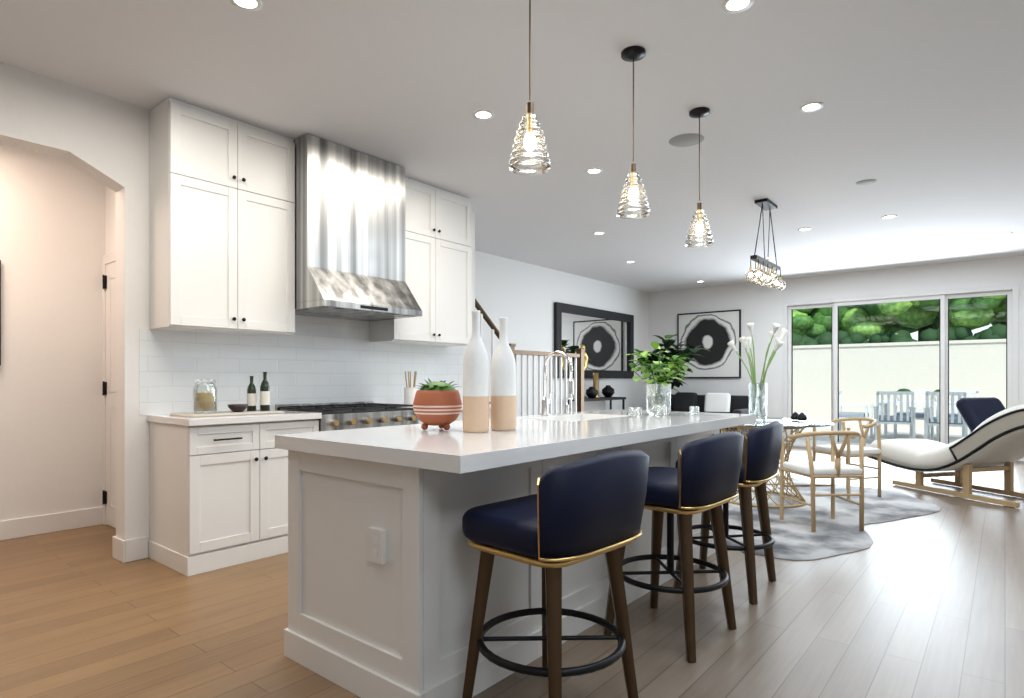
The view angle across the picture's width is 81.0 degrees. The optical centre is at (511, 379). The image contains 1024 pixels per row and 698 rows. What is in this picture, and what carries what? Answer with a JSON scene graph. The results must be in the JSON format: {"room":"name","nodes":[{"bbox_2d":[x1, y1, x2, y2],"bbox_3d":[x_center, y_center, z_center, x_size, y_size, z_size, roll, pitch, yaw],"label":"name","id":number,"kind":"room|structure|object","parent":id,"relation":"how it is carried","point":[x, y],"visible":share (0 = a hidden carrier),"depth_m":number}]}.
{"room":"open-plan kitchen","nodes":[
{"label":"open-plan kitchen","id":0,"kind":"room"},
{"bbox_2d":[0,62,474,539],"bbox_3d":[-3.290,-0.300,3.738,1.270,2.900,7.600,0,0,39],"label":"wall","id":1,"kind":"structure","parent":0,"point":[103,139],"depth_m":3.79},
{"bbox_2d":[102,251,115,527],"bbox_3d":[-2.920,0.083,4.480,0.950,2.135,0.064,0,0,39],"label":"door frame","id":2,"kind":"structure","parent":1,"relation":"attached to","point":[109,386],"depth_m":4.70},
{"bbox_2d":[112,536,147,558],"bbox_3d":[-2.486,1.080,3.980,0.015,0.140,0.285,0,0,39],"label":"baseboard","id":3,"kind":"structure","parent":1,"relation":"attached to","point":[128,550],"depth_m":3.81},
{"bbox_2d":[150,98,294,335],"bbox_3d":[-1.942,-1.030,4.093,0.356,1.410,0.838,0,0,39],"label":"upper cabinet","id":4,"kind":"object","parent":1,"relation":"attached to","point":[222,224],"visible":1,"depth_m":3.91},
{"bbox_2d":[139,315,465,414],"bbox_3d":[-1.385,-0.140,5.054,0.002,0.740,3.148,0,0,39],"label":"tile backsplash","id":5,"kind":"structure","parent":1,"relation":"attached to","point":[312,359],"depth_m":4.67},
{"bbox_2d":[294,134,421,320],"bbox_3d":[-1.263,-1.117,4.662,0.683,1.235,0.896,0,0,39],"label":"range hood","id":6,"kind":"object","parent":1,"relation":"attached to","point":[349,234],"visible":0.83,"depth_m":4.47},
{"bbox_2d":[370,177,471,346],"bbox_3d":[-0.801,-1.030,5.481,0.356,1.410,0.948,0,0,39],"label":"upper cabinet","id":7,"kind":"object","parent":1,"relation":"attached to","point":[438,251],"visible":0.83,"depth_m":5.40},
{"bbox_2d":[0,144,648,520],"bbox_3d":[-1.858,-0.300,6.639,0.200,2.900,14.300,0,0,39],"label":"wall","id":8,"kind":"structure","parent":0,"point":[52,230],"depth_m":4.59},
{"bbox_2d":[0,260,0,364],"bbox_3d":[-3.850,-0.475,4.030,0.030,0.750,0.640,0,0,39],"label":"framed picture","id":9,"kind":"object","parent":8,"relation":"attached to","point":[0,312],"visible":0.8,"depth_m":4.27},
{"bbox_2d":[0,506,102,540],"bbox_3d":[-4.719,1.080,2.987,0.015,0.140,4.625,0,0,39],"label":"baseboard","id":10,"kind":"structure","parent":8,"relation":"attached to","point":[48,523],"depth_m":4.50},
{"bbox_2d":[554,302,633,377],"bbox_3d":[1.500,-0.625,10.519,0.058,1.210,2.560,0,0,39],"label":"wall mirror","id":11,"kind":"object","parent":8,"relation":"attached to","point":[605,338],"visible":0.83,"depth_m":10.51},
{"bbox_2d":[0,445,1023,697],"bbox_3d":[1.818,1.180,3.748,9.550,0.060,14.500,0,0,39],"label":"floor","id":12,"kind":"structure","parent":0,"point":[924,607],"depth_m":2.81},
{"bbox_2d":[147,410,321,576],"bbox_3d":[-1.833,0.690,4.009,0.631,0.920,0.872,0,0,39],"label":"base cabinet","id":13,"kind":"object","parent":12,"relation":"on","point":[218,492],"visible":0.71,"depth_m":3.71},
{"bbox_2d":[170,410,283,416],"bbox_3d":[-1.874,0.223,3.973,0.340,0.012,0.620,0,0,39],"label":"tray","id":14,"kind":"object","parent":13,"relation":"on","point":[220,413],"visible":0.83,"depth_m":3.83},
{"bbox_2d":[193,379,217,412],"bbox_3d":[-1.986,0.105,3.884,0.144,0.222,0.144,0,0,39],"label":"pasta jar","id":15,"kind":"object","parent":14,"relation":"on","point":[205,401],"visible":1,"depth_m":3.84},
{"bbox_2d":[228,404,247,411],"bbox_3d":[-1.827,0.191,3.999,0.128,0.050,0.128,0,0,39],"label":"bowl","id":16,"kind":"object","parent":14,"relation":"on","point":[237,407],"visible":1,"depth_m":3.96},
{"bbox_2d":[247,372,269,410],"bbox_3d":[-1.755,0.081,4.154,0.148,0.270,0.064,0,0,-16],"label":"oil bottles","id":17,"kind":"object","parent":14,"relation":"on","point":[264,396],"visible":1,"depth_m":4.14},
{"bbox_2d":[275,401,418,430],"bbox_3d":[-1.255,0.670,4.681,0.671,0.960,0.892,0,0,39],"label":"range","id":18,"kind":"object","parent":12,"relation":"on","point":[349,415],"visible":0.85,"depth_m":4.52},
{"bbox_2d":[402,403,490,423],"bbox_3d":[-0.686,0.690,5.405,0.631,0.920,0.942,0,0,39],"label":"base cabinet","id":19,"kind":"object","parent":12,"relation":"on","point":[460,417],"visible":0.04,"depth_m":5.25},
{"bbox_2d":[404,371,417,404],"bbox_3d":[-0.899,0.078,5.333,0.120,0.301,0.120,0,0,39],"label":"crock","id":20,"kind":"object","parent":19,"relation":"on","point":[409,393],"visible":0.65,"depth_m":5.29},
{"bbox_2d":[284,429,719,697],"bbox_3d":[0.239,0.718,3.291,0.834,0.864,2.734,0,0,39],"label":"kitchen island","id":21,"kind":"object","parent":12,"relation":"on","point":[383,561],"depth_m":2.23},
{"bbox_2d":[275,409,755,476],"bbox_3d":[0.314,0.257,3.230,1.076,0.055,2.790,0,0,39],"label":"island countertop","id":22,"kind":"structure","parent":21,"relation":"on","point":[535,437],"depth_m":2.41},
{"bbox_2d":[413,378,461,429],"bbox_3d":[-0.339,0.110,2.738,0.224,0.238,0.224,0,0,39],"label":"plant pot","id":23,"kind":"object","parent":22,"relation":"on","point":[439,403],"visible":1,"depth_m":2.66},
{"bbox_2d":[463,310,488,432],"bbox_3d":[-0.158,-0.036,2.628,0.116,0.530,0.116,0,0,39],"label":"bottle vase","id":24,"kind":"object","parent":22,"relation":"on","point":[475,389],"visible":1,"depth_m":2.58},
{"bbox_2d":[491,317,515,430],"bbox_3d":[-0.039,-0.026,2.724,0.116,0.510,0.116,0,0,39],"label":"bottle vase","id":25,"kind":"object","parent":22,"relation":"on","point":[503,390],"visible":1,"depth_m":2.68},
{"bbox_2d":[540,351,573,415],"bbox_3d":[0.356,0.024,3.871,0.246,0.411,0.294,0,0,39],"label":"faucet","id":26,"kind":"object","parent":22,"relation":"on","point":[545,402],"visible":1,"depth_m":3.82},
{"bbox_2d":[579,417,586,420],"bbox_3d":[0.407,0.366,3.678,0.425,0.187,0.724,0,0,39],"label":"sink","id":27,"kind":"object","parent":22,"relation":"in","point":[580,418],"depth_m":4.06},
{"bbox_2d":[629,407,641,416],"bbox_3d":[0.751,0.199,3.654,0.079,0.060,0.079,0,0,27],"label":"glass votive","id":28,"kind":"object","parent":22,"relation":"on","point":[633,411],"depth_m":3.63},
{"bbox_2d":[625,342,693,414],"bbox_3d":[0.968,-0.005,3.894,0.418,0.468,0.362,0,0,39],"label":"vase","id":29,"kind":"object","parent":22,"relation":"on","point":[659,393],"visible":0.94,"depth_m":3.85},
{"bbox_2d":[655,405,666,416],"bbox_3d":[0.907,0.191,3.655,0.069,0.075,0.069,0,0,27],"label":"glass votive","id":30,"kind":"object","parent":22,"relation":"on","point":[659,410],"depth_m":3.63},
{"bbox_2d":[690,406,698,413],"bbox_3d":[1.214,0.204,3.998,0.059,0.050,0.059,0,0,27],"label":"glass votive","id":31,"kind":"object","parent":22,"relation":"on","point":[692,408],"depth_m":3.98},
{"bbox_2d":[462,450,649,697],"bbox_3d":[0.141,0.688,2.035,0.530,0.926,0.558,0,0,43],"label":"bar stool","id":32,"kind":"object","parent":12,"relation":"on","point":[572,513],"visible":1,"depth_m":1.85},
{"bbox_2d":[568,397,625,409],"bbox_3d":[1.443,0.730,10.139,0.325,0.839,1.400,0,0,39],"label":"console table","id":33,"kind":"object","parent":12,"relation":"on","point":[608,398],"visible":0.25,"depth_m":10.30},
{"bbox_2d":[580,345,614,398],"bbox_3d":[1.432,-0.131,10.094,0.220,0.880,1.045,0,0,35],"label":"figurine","id":34,"kind":"object","parent":33,"relation":"on","point":[593,391],"visible":0.9,"depth_m":10.07},
{"bbox_2d":[632,334,708,391],"bbox_3d":[2.707,0.186,10.177,1.224,1.926,1.396,0,0,39],"label":"leafy branches","id":35,"kind":"object","parent":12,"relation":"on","point":[669,342],"visible":0.52,"depth_m":10.06},
{"bbox_2d":[604,431,743,662],"bbox_3d":[0.733,0.688,2.732,0.530,0.926,0.557,0,0,41],"label":"bar stool","id":36,"kind":"object","parent":12,"relation":"on","point":[704,476],"visible":0.75,"depth_m":2.52},
{"bbox_2d":[671,394,751,435],"bbox_3d":[3.465,0.720,10.911,1.700,0.859,0.900,0,0,39],"label":"sofa","id":37,"kind":"object","parent":12,"relation":"on","point":[739,404],"visible":0.08,"depth_m":10.76},
{"bbox_2d":[672,392,697,411],"bbox_3d":[3.182,0.450,11.040,0.223,0.427,0.441,0,0,-45],"label":"sofa pillow","id":38,"kind":"object","parent":37,"relation":"on","point":[683,401],"depth_m":10.99},
{"bbox_2d":[704,393,730,412],"bbox_3d":[3.646,0.450,10.659,0.441,0.427,0.223,0,0,30],"label":"sofa pillow","id":39,"kind":"object","parent":37,"relation":"on","point":[713,403],"depth_m":10.61},
{"bbox_2d":[674,421,783,604],"bbox_3d":[1.209,0.688,3.359,0.530,0.926,0.558,0,0,35],"label":"bar stool","id":40,"kind":"object","parent":12,"relation":"on","point":[762,447],"visible":0.56,"depth_m":3.13},
{"bbox_2d":[722,477,940,560],"bbox_3d":[2.433,1.147,5.467,3.343,0.005,2.066,0,0,-41],"label":"cowhide rug","id":41,"kind":"object","parent":12,"relation":"on","point":[794,537],"visible":0.35,"depth_m":4.94},
{"bbox_2d":[721,417,833,507],"bbox_3d":[2.368,0.768,5.717,1.240,0.744,1.240,0,0,39],"label":"dining table","id":42,"kind":"object","parent":41,"relation":"on","point":[790,424],"visible":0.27,"depth_m":5.49},
{"bbox_2d":[727,323,788,420],"bbox_3d":[2.371,-0.071,5.796,0.581,0.932,0.613,0,0,39],"label":"vase","id":43,"kind":"object","parent":42,"relation":"on","point":[758,399],"visible":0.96,"depth_m":5.70},
{"bbox_2d":[790,412,806,420],"bbox_3d":[2.772,0.355,5.799,0.089,0.080,0.203,0,0,-6],"label":"decor","id":44,"kind":"object","parent":42,"relation":"on","point":[799,417],"visible":1,"depth_m":5.73},
{"bbox_2d":[779,431,863,531],"bbox_3d":[2.438,0.763,4.701,0.522,0.760,0.468,0,0,-5],"label":"dining chair","id":45,"kind":"object","parent":41,"relation":"on","point":[833,468],"visible":0.98,"depth_m":4.53},
{"bbox_2d":[812,417,880,499],"bbox_3d":[3.350,0.763,5.974,0.467,0.760,0.522,0,0,-16],"label":"dining chair","id":46,"kind":"object","parent":41,"relation":"on","point":[849,452],"visible":0.75,"depth_m":5.83},
{"bbox_2d":[868,397,1023,507],"bbox_3d":[4.599,0.660,6.037,0.792,0.965,1.726,0,0,-16],"label":"chaise","id":47,"kind":"object","parent":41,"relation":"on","point":[993,440],"visible":0.98,"depth_m":5.85},
{"bbox_2d":[0,0,1023,292],"bbox_3d":[1.818,-1.800,3.748,9.550,0.100,14.500,0,0,39],"label":"ceiling","id":48,"kind":"structure","parent":0,"point":[918,116],"depth_m":3.79},
{"bbox_2d":[229,0,261,10],"bbox_3d":[-1.228,-1.746,2.780,0.133,0.005,0.122,0,0,39],"label":"recessed light","id":49,"kind":"object","parent":48,"relation":"in","point":[248,4],"depth_m":2.79},
{"bbox_2d":[473,110,493,119],"bbox_3d":[-0.188,-1.746,3.953,0.147,0.005,0.143,0,0,39],"label":"recessed light","id":50,"kind":"object","parent":48,"relation":"in","point":[482,114],"depth_m":3.95},
{"bbox_2d":[509,0,550,174],"bbox_3d":[0.075,-1.315,2.501,0.176,0.869,0.176,0,0,39],"label":"pendant light","id":51,"kind":"object","parent":48,"relation":"hanging from","point":[530,140],"visible":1,"depth_m":2.50},
{"bbox_2d":[585,168,602,173],"bbox_3d":[0.688,-1.746,5.018,0.141,0.005,0.151,0,0,39],"label":"recessed light","id":52,"kind":"object","parent":48,"relation":"in","point":[591,170],"depth_m":5.01},
{"bbox_2d":[617,46,649,218],"bbox_3d":[0.649,-1.315,3.207,0.176,0.869,0.176,0,0,39],"label":"pendant light","id":53,"kind":"object","parent":48,"relation":"hanging from","point":[633,54],"visible":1,"depth_m":3.20},
{"bbox_2d":[669,133,703,146],"bbox_3d":[1.273,-1.746,4.377,0.246,0.005,0.248,0,0,39],"label":"ceiling speaker","id":54,"kind":"object","parent":48,"relation":"in","point":[687,140],"depth_m":4.38},
{"bbox_2d":[686,107,713,247],"bbox_3d":[1.223,-1.315,3.914,0.176,0.869,0.176,0,0,39],"label":"pendant light","id":55,"kind":"object","parent":48,"relation":"hanging from","point":[699,228],"visible":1,"depth_m":3.91},
{"bbox_2d":[721,0,753,13],"bbox_3d":[1.049,-1.746,2.791,0.135,0.005,0.136,0,0,39],"label":"recessed light","id":56,"kind":"object","parent":48,"relation":"in","point":[730,4],"depth_m":2.80},
{"bbox_2d":[745,198,785,289],"bbox_3d":[2.522,-1.337,5.952,0.174,0.823,0.824,0,0,39],"label":"linear pendant","id":57,"kind":"object","parent":48,"relation":"hanging from","point":[763,276],"visible":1,"depth_m":5.89},
{"bbox_2d":[798,228,811,230],"bbox_3d":[3.400,-1.746,6.968,0.141,0.005,0.145,0,0,39],"label":"recessed light","id":58,"kind":"object","parent":48,"relation":"in","point":[805,229],"depth_m":6.98},
{"bbox_2d":[799,102,823,111],"bbox_3d":[1.916,-1.746,3.840,0.143,0.005,0.151,0,0,39],"label":"recessed light","id":59,"kind":"object","parent":48,"relation":"in","point":[811,105],"depth_m":3.84},
{"bbox_2d":[856,179,876,184],"bbox_3d":[3.133,-1.746,5.302,0.151,0.005,0.157,0,0,39],"label":"ceiling speaker","id":60,"kind":"object","parent":48,"relation":"in","point":[869,181],"depth_m":5.32},
{"bbox_2d":[882,215,896,218],"bbox_3d":[4.047,-1.746,6.435,0.134,0.005,0.153,0,0,39],"label":"recessed light","id":61,"kind":"object","parent":48,"relation":"in","point":[888,216],"depth_m":6.43},
{"bbox_2d":[997,232,1012,234],"bbox_3d":[5.894,-1.746,7.174,0.138,0.005,0.150,0,0,39],"label":"recessed light","id":62,"kind":"object","parent":48,"relation":"in","point":[1006,233],"depth_m":7.18},
{"bbox_2d":[649,255,1023,460],"bbox_3d":[6.357,-0.300,9.273,9.550,2.900,0.200,0,0,39],"label":"wall","id":63,"kind":"structure","parent":0,"point":[760,307],"depth_m":10.54},
{"bbox_2d":[677,309,740,377],"bbox_3d":[3.696,-0.650,11.303,1.210,1.250,0.038,0,0,39],"label":"picture","id":64,"kind":"object","parent":63,"relation":"attached to","point":[714,333],"depth_m":11.24},
{"bbox_2d":[783,284,1018,460],"bbox_3d":[5.986,-0.100,9.530,3.150,2.500,0.152,0,0,39],"label":"door frame","id":65,"kind":"structure","parent":63,"relation":"attached to","point":[1011,292],"depth_m":9.10},
{"label":"outside","id":66,"kind":"structure","parent":0,"visible":0},
{"bbox_2d":[793,426,969,443],"bbox_3d":[14.352,1.180,21.405,55.000,0.060,28.700,0,0,39],"label":"patio","id":67,"kind":"structure","parent":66,"point":[954,435],"depth_m":12.32},
{"bbox_2d":[793,295,1005,341],"bbox_3d":[11.045,-2.390,15.781,31.550,7.081,7.014,0,0,39],"label":"trees","id":68,"kind":"object","parent":67,"relation":"on","point":[928,318],"depth_m":15.21},
{"bbox_2d":[793,324,1005,431],"bbox_3d":[8.929,-0.083,14.805,55.000,2.466,1.074,0,0,39],"label":"wall","id":69,"kind":"structure","parent":67,"relation":"on","point":[972,358],"depth_m":14.18},
{"bbox_2d":[839,389,978,440],"bbox_3d":[7.462,0.660,11.456,2.285,0.977,2.375,0,0,39],"label":"patio furniture","id":70,"kind":"object","parent":67,"relation":"on","point":[902,396],"depth_m":10.70},
{"bbox_3d":[0.005,0.610,7.865,1.118,1.080,3.000,0,0,39],"label":"staircase","id":71,"kind":"structure","parent":0,"visible":0},
{"bbox_2d":[475,299,584,416],"bbox_3d":[0.006,-0.485,7.095,0.100,2.190,3.028,0,0,39],"label":"stair railing","id":72,"kind":"object","parent":71,"relation":"on","point":[578,356],"visible":0.44,"depth_m":7.53}
]}

